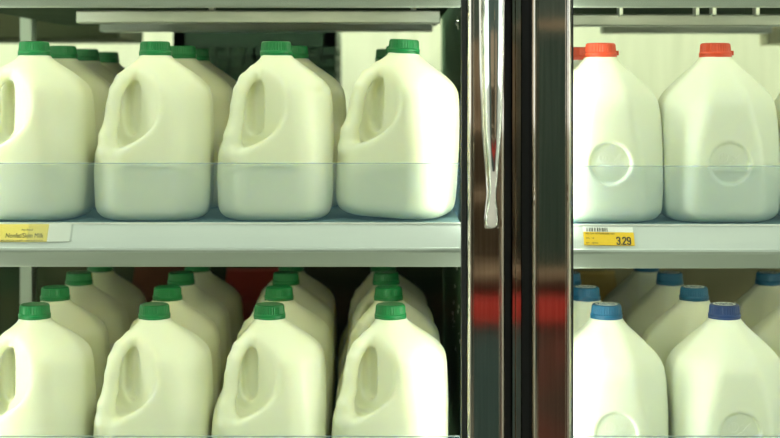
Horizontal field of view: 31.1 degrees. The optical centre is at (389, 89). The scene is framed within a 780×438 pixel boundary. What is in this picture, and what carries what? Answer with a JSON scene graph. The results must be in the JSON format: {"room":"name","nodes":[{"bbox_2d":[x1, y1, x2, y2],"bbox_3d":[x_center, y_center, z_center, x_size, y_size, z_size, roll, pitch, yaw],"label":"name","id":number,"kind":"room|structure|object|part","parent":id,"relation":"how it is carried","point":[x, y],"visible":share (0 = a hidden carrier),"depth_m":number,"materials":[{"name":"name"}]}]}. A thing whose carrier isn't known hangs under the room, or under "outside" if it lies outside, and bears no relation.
{"room":"supermarket","nodes":[
{"label":"supermarket","id":0,"kind":"room"},
{"bbox_2d":[0,19,779,115],"bbox_3d":[0.000,-0.100,3.425,7.000,3.000,0.050,0,0,0],"label":"wall","id":1,"kind":"structure","parent":0,"point":[657,60],"depth_m":3.40,"materials":[{"name":"white paint"}]},
{"bbox_2d":[441,7,460,437],"bbox_3d":[0.104,0.250,2.275,0.021,2.300,0.950,0,0,0],"label":"wall","id":2,"kind":"structure","parent":0,"point":[451,20],"depth_m":2.23,"materials":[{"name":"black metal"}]},
{"bbox_2d":[461,0,504,437],"bbox_3d":[-0.213,0.230,1.609,0.690,1.620,0.086,0,0,0],"label":"door","id":3,"kind":"structure","parent":2,"relation":"in","point":[482,21],"depth_m":1.61,"materials":[{"name":"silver metal"}]},
{"bbox_3d":[0.116,-0.120,1.587,0.026,0.556,0.042,0,0,0],"label":"handle","id":4,"kind":"part","parent":3,"relation":"part of","materials":[{"name":"silver metal"}]},
{"bbox_2d":[505,0,528,437],"bbox_3d":[0.151,0.225,1.662,0.130,1.750,0.020,0,0,0],"label":"trim","id":5,"kind":"structure","parent":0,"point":[525,3],"depth_m":1.65,"materials":[{"name":"black rubber"}]},
{"bbox_3d":[0.000,-1.625,0.425,7.000,0.050,6.050,0,0,0],"label":"ceiling","id":6,"kind":"structure","parent":0,"visible":0},
{"bbox_2d":[0,13,142,42],"bbox_3d":[-0.760,-0.848,2.815,0.480,1.500,0.270,0,0,0],"label":"fan housing","id":7,"kind":"object","parent":6,"relation":"hanging from","point":[9,24],"visible":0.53,"depth_m":2.68,"materials":[{"name":"grey metal"}]},
{"bbox_3d":[0.000,1.425,0.425,7.000,0.050,6.050,0,0,0],"label":"floor","id":8,"kind":"structure","parent":0,"visible":0},
{"bbox_2d":[20,17,35,304],"bbox_3d":[-0.619,0.250,2.395,0.020,2.300,0.030,0,0,0],"label":"upright","id":9,"kind":"object","parent":8,"relation":"on","point":[27,26],"visible":0.02,"depth_m":2.38,"materials":[{"name":"grey metal"}]},
{"bbox_2d":[0,267,449,437],"bbox_3d":[-0.354,0.379,2.153,0.909,0.342,0.954,0,0,0],"label":"shelf","id":10,"kind":"object","parent":9,"relation":"attached to","point":[343,282],"visible":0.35,"depth_m":2.62,"materials":[{"name":"metal"}]},
{"bbox_2d":[0,302,95,437],"bbox_3d":[-0.457,0.387,1.800,0.145,0.223,0.146,0,0,2],"label":"milk jug","id":11,"kind":"object","parent":10,"relation":"on","point":[48,386],"visible":0.99,"depth_m":1.75,"materials":[{"name":"white plastic"}]},
{"bbox_2d":[40,285,109,411],"bbox_3d":[-0.468,0.387,1.957,0.145,0.223,0.146,0,0,-3],"label":"milk jug","id":12,"kind":"object","parent":10,"relation":"on","point":[65,312],"visible":0.3,"depth_m":1.93,"materials":[{"name":"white plastic"}]},
{"bbox_2d":[65,271,129,351],"bbox_3d":[-0.469,0.387,2.112,0.145,0.223,0.146,0,0,3],"label":"milk jug","id":13,"kind":"object","parent":10,"relation":"on","point":[82,290],"visible":0.15,"depth_m":2.08,"materials":[{"name":"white plastic"}]},
{"bbox_2d":[87,267,145,326],"bbox_3d":[-0.469,0.387,2.266,0.145,0.223,0.146,0,0,-2],"label":"milk jug","id":14,"kind":"object","parent":10,"relation":"on","point":[105,279],"visible":0.15,"depth_m":2.23,"materials":[{"name":"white plastic"}]},
{"bbox_2d":[93,302,213,437],"bbox_3d":[-0.303,0.387,1.800,0.145,0.223,0.146,0,0,0],"label":"milk jug","id":15,"kind":"object","parent":10,"relation":"on","point":[158,383],"visible":0.98,"depth_m":1.75,"materials":[{"name":"white plastic"}]},
{"bbox_2d":[132,267,184,301],"bbox_3d":[-0.395,0.398,2.430,0.094,0.200,0.094,0,0,0],"label":"carton","id":16,"kind":"object","parent":10,"relation":"on","point":[145,279],"visible":0.09,"depth_m":2.41,"materials":[{"name":"red cardboard"}]},
{"bbox_2d":[130,285,220,408],"bbox_3d":[-0.311,0.387,1.957,0.145,0.223,0.146,0,0,-3],"label":"milk jug","id":17,"kind":"object","parent":10,"relation":"on","point":[185,315],"visible":0.28,"depth_m":1.93,"materials":[{"name":"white plastic"}]},
{"bbox_2d":[151,271,231,390],"bbox_3d":[-0.315,0.387,2.112,0.145,0.223,0.146,0,0,2],"label":"milk jug","id":18,"kind":"object","parent":10,"relation":"on","point":[192,295],"visible":0.19,"depth_m":2.09,"materials":[{"name":"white plastic"}]},
{"bbox_2d":[184,267,242,345],"bbox_3d":[-0.312,0.387,2.266,0.145,0.223,0.146,0,0,0],"label":"milk jug","id":19,"kind":"object","parent":10,"relation":"on","point":[205,280],"visible":0.16,"depth_m":2.23,"materials":[{"name":"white plastic"}]},
{"bbox_3d":[-0.354,0.368,2.625,0.909,0.320,0.010,0,0,0],"label":"panel","id":20,"kind":"part","parent":10,"relation":"part of","materials":[{"name":"grey metal"}]},
{"bbox_2d":[226,268,278,322],"bbox_3d":[-0.235,0.403,2.420,0.094,0.190,0.094,0,0,0],"label":"carton","id":21,"kind":"object","parent":10,"relation":"on","point":[249,282],"visible":0.12,"depth_m":2.40,"materials":[{"name":"red cardboard"}]},
{"bbox_2d":[211,302,325,437],"bbox_3d":[-0.155,0.387,1.800,0.145,0.223,0.146,0,0,-3],"label":"milk jug","id":22,"kind":"object","parent":10,"relation":"on","point":[274,386],"visible":1,"depth_m":1.75,"materials":[{"name":"white plastic"}]},
{"bbox_2d":[237,285,332,437],"bbox_3d":[-0.155,0.387,1.957,0.145,0.223,0.146,0,0,3],"label":"milk jug","id":23,"kind":"object","parent":10,"relation":"on","point":[301,317],"visible":0.28,"depth_m":1.93,"materials":[{"name":"white plastic"}]},
{"bbox_2d":[251,271,333,413],"bbox_3d":[-0.157,0.387,2.112,0.145,0.223,0.146,0,0,-2],"label":"milk jug","id":24,"kind":"object","parent":10,"relation":"on","point":[303,297],"visible":0.22,"depth_m":2.09,"materials":[{"name":"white plastic"}]},
{"bbox_2d":[257,267,336,389],"bbox_3d":[-0.160,0.387,2.266,0.145,0.223,0.146,0,0,0],"label":"milk jug","id":25,"kind":"object","parent":10,"relation":"on","point":[310,284],"visible":0.14,"depth_m":2.24,"materials":[{"name":"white plastic"}]},
{"bbox_2d":[338,267,426,368],"bbox_3d":[-0.011,0.387,2.266,0.145,0.223,0.146,0,0,0],"label":"milk jug","id":26,"kind":"object","parent":10,"relation":"on","point":[360,292],"visible":0.19,"depth_m":2.23,"materials":[{"name":"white plastic"}]},
{"bbox_2d":[338,271,433,380],"bbox_3d":[-0.006,0.387,2.112,0.145,0.223,0.146,0,0,-2],"label":"milk jug","id":27,"kind":"object","parent":10,"relation":"on","point":[379,277],"visible":0.25,"depth_m":2.09,"materials":[{"name":"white plastic"}]},
{"bbox_2d":[336,285,439,401],"bbox_3d":[-0.002,0.387,1.957,0.145,0.223,0.146,0,0,2],"label":"milk jug","id":28,"kind":"object","parent":10,"relation":"on","point":[383,293],"visible":0.22,"depth_m":1.93,"materials":[{"name":"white plastic"}]},
{"bbox_2d":[332,302,447,437],"bbox_3d":[0.001,0.387,1.800,0.145,0.223,0.146,0,0,6],"label":"milk jug","id":29,"kind":"object","parent":10,"relation":"on","point":[395,382],"visible":1,"depth_m":1.75,"materials":[{"name":"white plastic"}]},
{"bbox_2d":[0,205,460,266],"bbox_3d":[-0.262,0.151,2.148,0.694,0.125,0.944,0,0,0],"label":"shelf","id":30,"kind":"object","parent":9,"relation":"attached to","point":[340,238],"visible":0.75,"depth_m":1.69,"materials":[{"name":"grey metal"}]},
{"bbox_2d":[0,224,71,241],"bbox_3d":[-0.437,0.172,1.688,0.108,0.021,0.014,0,0,0],"label":"price tag","id":31,"kind":"object","parent":30,"relation":"attached to","point":[8,232],"visible":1,"depth_m":1.69,"materials":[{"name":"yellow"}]},
{"bbox_2d":[6,233,42,237],"bbox_3d":[-0.440,0.175,1.686,0.045,0.006,0.001,0,-32,0],"label":"print","id":32,"kind":"object","parent":31,"relation":"on","point":[41,235],"depth_m":1.69},
{"bbox_2d":[0,41,96,220],"bbox_3d":[-0.453,0.050,1.782,0.145,0.223,0.146,0,0,2],"label":"milk jug","id":33,"kind":"object","parent":30,"relation":"on","point":[48,143],"visible":0.99,"depth_m":1.72,"materials":[{"name":"plastic"}]},
{"bbox_2d":[50,46,110,206],"bbox_3d":[-0.458,0.050,1.957,0.145,0.223,0.146,0,0,-3],"label":"milk jug","id":34,"kind":"object","parent":30,"relation":"on","point":[66,56],"visible":0.14,"depth_m":1.93,"materials":[{"name":"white plastic"}]},
{"bbox_2d":[76,49,116,84],"bbox_3d":[-0.459,0.050,2.112,0.145,0.223,0.146,0,0,3],"label":"milk jug","id":35,"kind":"object","parent":30,"relation":"on","point":[90,58],"visible":0.06,"depth_m":2.09,"materials":[{"name":"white plastic"}]},
{"bbox_2d":[99,52,124,73],"bbox_3d":[-0.459,0.050,2.266,0.145,0.223,0.146,0,0,0],"label":"milk jug","id":36,"kind":"object","parent":30,"relation":"on","point":[110,60],"visible":0.11,"depth_m":2.25,"materials":[{"name":"green plastic"}]},
{"bbox_2d":[94,41,213,220],"bbox_3d":[-0.299,0.050,1.782,0.145,0.223,0.146,0,0,-2],"label":"milk jug","id":37,"kind":"object","parent":30,"relation":"on","point":[154,154],"visible":1,"depth_m":1.72,"materials":[{"name":"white plastic"}]},
{"bbox_2d":[170,46,232,207],"bbox_3d":[-0.291,0.050,1.957,0.145,0.223,0.146,0,0,2],"label":"milk jug","id":38,"kind":"object","parent":30,"relation":"on","point":[221,91],"visible":0.16,"depth_m":1.92,"materials":[{"name":"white plastic"}]},
{"bbox_2d":[196,49,236,89],"bbox_3d":[-0.292,0.050,2.112,0.145,0.223,0.146,0,0,0],"label":"milk jug","id":39,"kind":"object","parent":30,"relation":"on","point":[203,57],"visible":0.06,"depth_m":2.09,"materials":[{"name":"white plastic"}]},
{"bbox_3d":[-0.213,0.203,1.694,0.598,0.021,0.034,0,0,0],"label":"rail","id":40,"kind":"part","parent":30,"relation":"part of","materials":[{"name":"grey metal"}]},
{"bbox_2d":[217,41,333,220],"bbox_3d":[-0.145,0.050,1.782,0.145,0.223,0.146,0,0,-2],"label":"milk jug","id":41,"kind":"object","parent":30,"relation":"on","point":[276,151],"visible":1,"depth_m":1.72,"materials":[{"name":"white plastic"}]},
{"bbox_2d":[291,46,345,206],"bbox_3d":[-0.134,0.050,1.957,0.145,0.223,0.146,0,0,0],"label":"milk jug","id":42,"kind":"object","parent":30,"relation":"on","point":[300,53],"visible":0.11,"depth_m":1.92,"materials":[{"name":"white plastic"}]},
{"bbox_2d":[375,49,385,61],"bbox_3d":[-0.002,0.050,2.112,0.145,0.223,0.146,0,0,0],"label":"milk jug","id":43,"kind":"object","parent":30,"relation":"on","point":[380,53],"visible":0.02,"depth_m":2.10,"materials":[{"name":"green plastic"}]},
{"bbox_2d":[336,39,458,218],"bbox_3d":[0.011,0.048,1.787,0.150,0.226,0.146,0,0,15],"label":"milk jug","id":44,"kind":"object","parent":30,"relation":"on","point":[398,154],"visible":1,"depth_m":1.73,"materials":[{"name":"white plastic"}]},
{"bbox_2d":[0,0,460,31],"bbox_3d":[-0.262,-0.124,2.148,0.694,0.058,0.944,0,0,0],"label":"shelf","id":45,"kind":"object","parent":9,"relation":"attached to","point":[110,15],"visible":1,"depth_m":2.00,"materials":[{"name":"grey metal"}]},
{"bbox_3d":[-0.213,-0.111,1.694,0.598,0.021,0.034,0,0,0],"label":"rail","id":46,"kind":"part","parent":45,"relation":"part of","materials":[{"name":"grey metal"}]},
{"bbox_3d":[-0.275,1.341,3.000,0.340,0.118,0.350,0,0,0],"label":"crate dolly","id":47,"kind":"object","parent":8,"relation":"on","visible":0},
{"bbox_3d":[-0.275,1.143,3.000,0.330,0.278,0.330,0,0,0],"label":"crate","id":48,"kind":"object","parent":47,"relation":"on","visible":0},
{"bbox_3d":[-0.275,0.860,3.000,0.330,0.278,0.330,0,0,0],"label":"crate","id":49,"kind":"object","parent":48,"relation":"on","visible":0},
{"bbox_3d":[-0.275,0.577,3.000,0.330,0.278,0.330,0,0,0],"label":"crate","id":50,"kind":"object","parent":49,"relation":"on","visible":0},
{"bbox_3d":[-0.275,0.295,3.000,0.330,0.278,0.330,0,0,0],"label":"crate","id":51,"kind":"object","parent":50,"relation":"on","visible":0},
{"bbox_2d":[173,32,340,84],"bbox_3d":[-0.275,0.013,3.000,0.330,0.278,0.330,0,0,0],"label":"crate","id":52,"kind":"object","parent":51,"relation":"on","point":[233,53],"visible":0.22,"depth_m":2.83,"materials":[{"name":"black plastic"}]},
{"bbox_3d":[0.000,1.250,1.676,7.000,0.299,0.047,0,0,0],"label":"wall","id":53,"kind":"structure","parent":0,"visible":0},
{"bbox_2d":[510,0,521,437],"bbox_3d":[0.147,0.225,1.641,0.013,1.750,0.022,0,0,0],"label":"trim","id":54,"kind":"structure","parent":53,"relation":"attached to","point":[515,5],"depth_m":1.63,"materials":[{"name":"black rubber"}]},
{"bbox_2d":[529,0,572,437],"bbox_3d":[0.511,0.230,1.630,0.694,1.620,0.044,0,0,0],"label":"door","id":55,"kind":"structure","parent":53,"relation":"in","point":[550,21],"depth_m":1.61,"materials":[{"name":"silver metal"}]},
{"bbox_3d":[0.940,0.250,2.633,0.020,2.300,0.023,0,0,0],"label":"upright","id":56,"kind":"object","parent":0,"visible":0},
{"bbox_2d":[573,213,779,267],"bbox_3d":[0.557,0.154,2.148,0.845,0.124,0.944,0,0,0],"label":"shelf","id":57,"kind":"object","parent":56,"relation":"attached to","point":[663,241],"visible":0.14,"depth_m":1.69,"materials":[{"name":"white metal"}]},
{"bbox_2d":[573,47,584,68],"bbox_3d":[0.265,0.052,1.957,0.146,0.223,0.146,0,0,0],"label":"milk jug","id":58,"kind":"object","parent":57,"relation":"on","point":[578,52],"visible":0.02,"depth_m":1.94,"materials":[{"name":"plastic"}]},
{"bbox_2d":[582,227,634,245],"bbox_3d":[0.264,0.176,1.688,0.061,0.022,0.014,0,0,0],"label":"price tag","id":59,"kind":"object","parent":57,"relation":"on","point":[609,236],"visible":1,"depth_m":1.69,"materials":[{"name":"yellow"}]},
{"bbox_2d":[573,43,662,221],"bbox_3d":[0.268,0.052,1.782,0.146,0.223,0.146,0,0,-1],"label":"milk jug","id":60,"kind":"object","parent":57,"relation":"on","point":[618,141],"visible":0.76,"depth_m":1.71,"materials":[{"name":"plastic"}]},
{"bbox_3d":[0.516,0.205,1.694,0.598,0.021,0.034,0,0,0],"label":"rail","id":61,"kind":"part","parent":57,"relation":"part of","materials":[{"name":"grey metal"}]},
{"bbox_2d":[658,43,779,221],"bbox_3d":[0.414,0.052,1.782,0.146,0.223,0.146,0,0,-1],"label":"milk jug","id":62,"kind":"object","parent":57,"relation":"on","point":[720,132],"visible":0.93,"depth_m":1.72,"materials":[{"name":"white plastic"}]},
{"bbox_2d":[774,93,779,214],"bbox_3d":[0.565,0.052,1.782,0.146,0.223,0.146,0,0,1],"label":"milk jug","id":63,"kind":"object","parent":57,"relation":"on","point":[777,101],"visible":0.12,"depth_m":1.78,"materials":[{"name":"white plastic"}]},
{"bbox_2d":[573,0,779,45],"bbox_3d":[0.557,-0.118,2.148,0.845,0.070,0.944,0,0,0],"label":"shelf","id":64,"kind":"object","parent":56,"relation":"attached to","point":[762,17],"visible":0.79,"depth_m":2.00,"materials":[{"name":"white metal"}]},
{"bbox_3d":[0.516,-0.111,1.694,0.598,0.021,0.034,0,0,0],"label":"rail","id":65,"kind":"part","parent":64,"relation":"part of","materials":[{"name":"grey metal"}]},
{"bbox_2d":[573,268,779,302],"bbox_3d":[0.557,0.379,2.153,0.845,0.342,0.954,0,0,0],"label":"shelf","id":66,"kind":"object","parent":56,"relation":"attached to","point":[723,284],"visible":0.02,"depth_m":2.62,"materials":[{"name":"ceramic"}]},
{"bbox_2d":[573,271,580,285],"bbox_3d":[0.268,0.386,2.112,0.146,0.224,0.146,0,0,-2],"label":"milk jug","id":67,"kind":"object","parent":66,"relation":"on","point":[576,275],"visible":0.02,"depth_m":2.10,"materials":[{"name":"blue plastic"}]},
{"bbox_2d":[573,285,600,332],"bbox_3d":[0.274,0.386,1.957,0.146,0.224,0.146,0,0,0],"label":"milk jug","id":68,"kind":"object","parent":66,"relation":"on","point":[584,296],"visible":0.13,"depth_m":1.94,"materials":[{"name":"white plastic"}]},
{"bbox_2d":[575,285,595,287],"bbox_3d":[0.274,0.275,1.957,0.029,0.001,0.029,0,0,0],"label":"print","id":69,"kind":"object","parent":68,"relation":"on","point":[577,286],"depth_m":1.96,"materials":[{"name":"white"}]},
{"bbox_2d":[573,270,616,301],"bbox_3d":[0.345,0.406,2.430,0.090,0.185,0.090,0,0,0],"label":"carton","id":70,"kind":"object","parent":66,"relation":"on","point":[605,280],"visible":0.06,"depth_m":2.42,"materials":[{"name":"yellow cardboard"}]},
{"bbox_2d":[573,302,667,437],"bbox_3d":[0.278,0.386,1.800,0.146,0.224,0.146,0,0,-1],"label":"milk jug","id":71,"kind":"object","parent":66,"relation":"on","point":[620,384],"visible":0.78,"depth_m":1.74,"materials":[{"name":"plastic"}]},
{"bbox_2d":[595,302,617,305],"bbox_3d":[0.278,0.275,1.800,0.029,0.001,0.029,0,0,0],"label":"print","id":72,"kind":"object","parent":71,"relation":"on","point":[596,303],"depth_m":1.79,"materials":[{"name":"white"}]},
{"bbox_2d":[603,268,658,314],"bbox_3d":[0.415,0.386,2.266,0.146,0.224,0.146,0,0,0],"label":"milk jug","id":73,"kind":"object","parent":66,"relation":"on","point":[641,281],"visible":0.12,"depth_m":2.24,"materials":[{"name":"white plastic"}]},
{"bbox_2d":[623,271,683,337],"bbox_3d":[0.422,0.386,2.112,0.146,0.224,0.146,0,0,0],"label":"milk jug","id":74,"kind":"object","parent":66,"relation":"on","point":[665,293],"visible":0.23,"depth_m":2.09,"materials":[{"name":"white plastic"}]},
{"bbox_2d":[660,271,679,272],"bbox_3d":[0.422,0.275,2.112,0.029,0.001,0.029,0,0,0],"label":"print","id":75,"kind":"object","parent":74,"relation":"on","point":[660,271],"depth_m":2.11,"materials":[{"name":"grey"}]},
{"bbox_2d":[642,285,710,368],"bbox_3d":[0.425,0.386,1.957,0.146,0.224,0.146,0,0,2],"label":"milk jug","id":76,"kind":"object","parent":66,"relation":"on","point":[691,310],"visible":0.18,"depth_m":1.93,"materials":[{"name":"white plastic"}]},
{"bbox_2d":[684,285,703,287],"bbox_3d":[0.425,0.275,1.957,0.029,0.001,0.029,0,0,0],"label":"print","id":77,"kind":"object","parent":76,"relation":"on","point":[685,286],"depth_m":1.96,"materials":[{"name":"white"}]},
{"bbox_2d":[665,302,779,437],"bbox_3d":[0.430,0.386,1.800,0.146,0.224,0.146,0,0,-2],"label":"milk jug","id":78,"kind":"object","parent":66,"relation":"on","point":[723,380],"visible":0.93,"depth_m":1.74,"materials":[{"name":"plastic"}]},
{"bbox_2d":[713,302,735,305],"bbox_3d":[0.430,0.275,1.800,0.029,0.001,0.029,0,0,0],"label":"print","id":79,"kind":"object","parent":78,"relation":"on","point":[714,303],"depth_m":1.79,"materials":[{"name":"white"}]},
{"bbox_2d":[734,271,779,329],"bbox_3d":[0.572,0.386,2.112,0.146,0.224,0.146,0,0,0],"label":"milk jug","id":80,"kind":"object","parent":66,"relation":"on","point":[763,297],"visible":0.27,"depth_m":2.09,"materials":[{"name":"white plastic"}]},
{"bbox_2d":[759,271,778,272],"bbox_3d":[0.572,0.275,2.112,0.029,0.001,0.029,0,0,0],"label":"print","id":81,"kind":"object","parent":80,"relation":"on","point":[759,271],"depth_m":2.11,"materials":[{"name":"grey"}]},
{"bbox_2d":[752,305,779,358],"bbox_3d":[0.574,0.386,1.957,0.146,0.224,0.146,0,0,0],"label":"milk jug","id":82,"kind":"object","parent":66,"relation":"on","point":[767,329],"visible":0.16,"depth_m":1.93,"materials":[{"name":"white plastic"}]}
]}

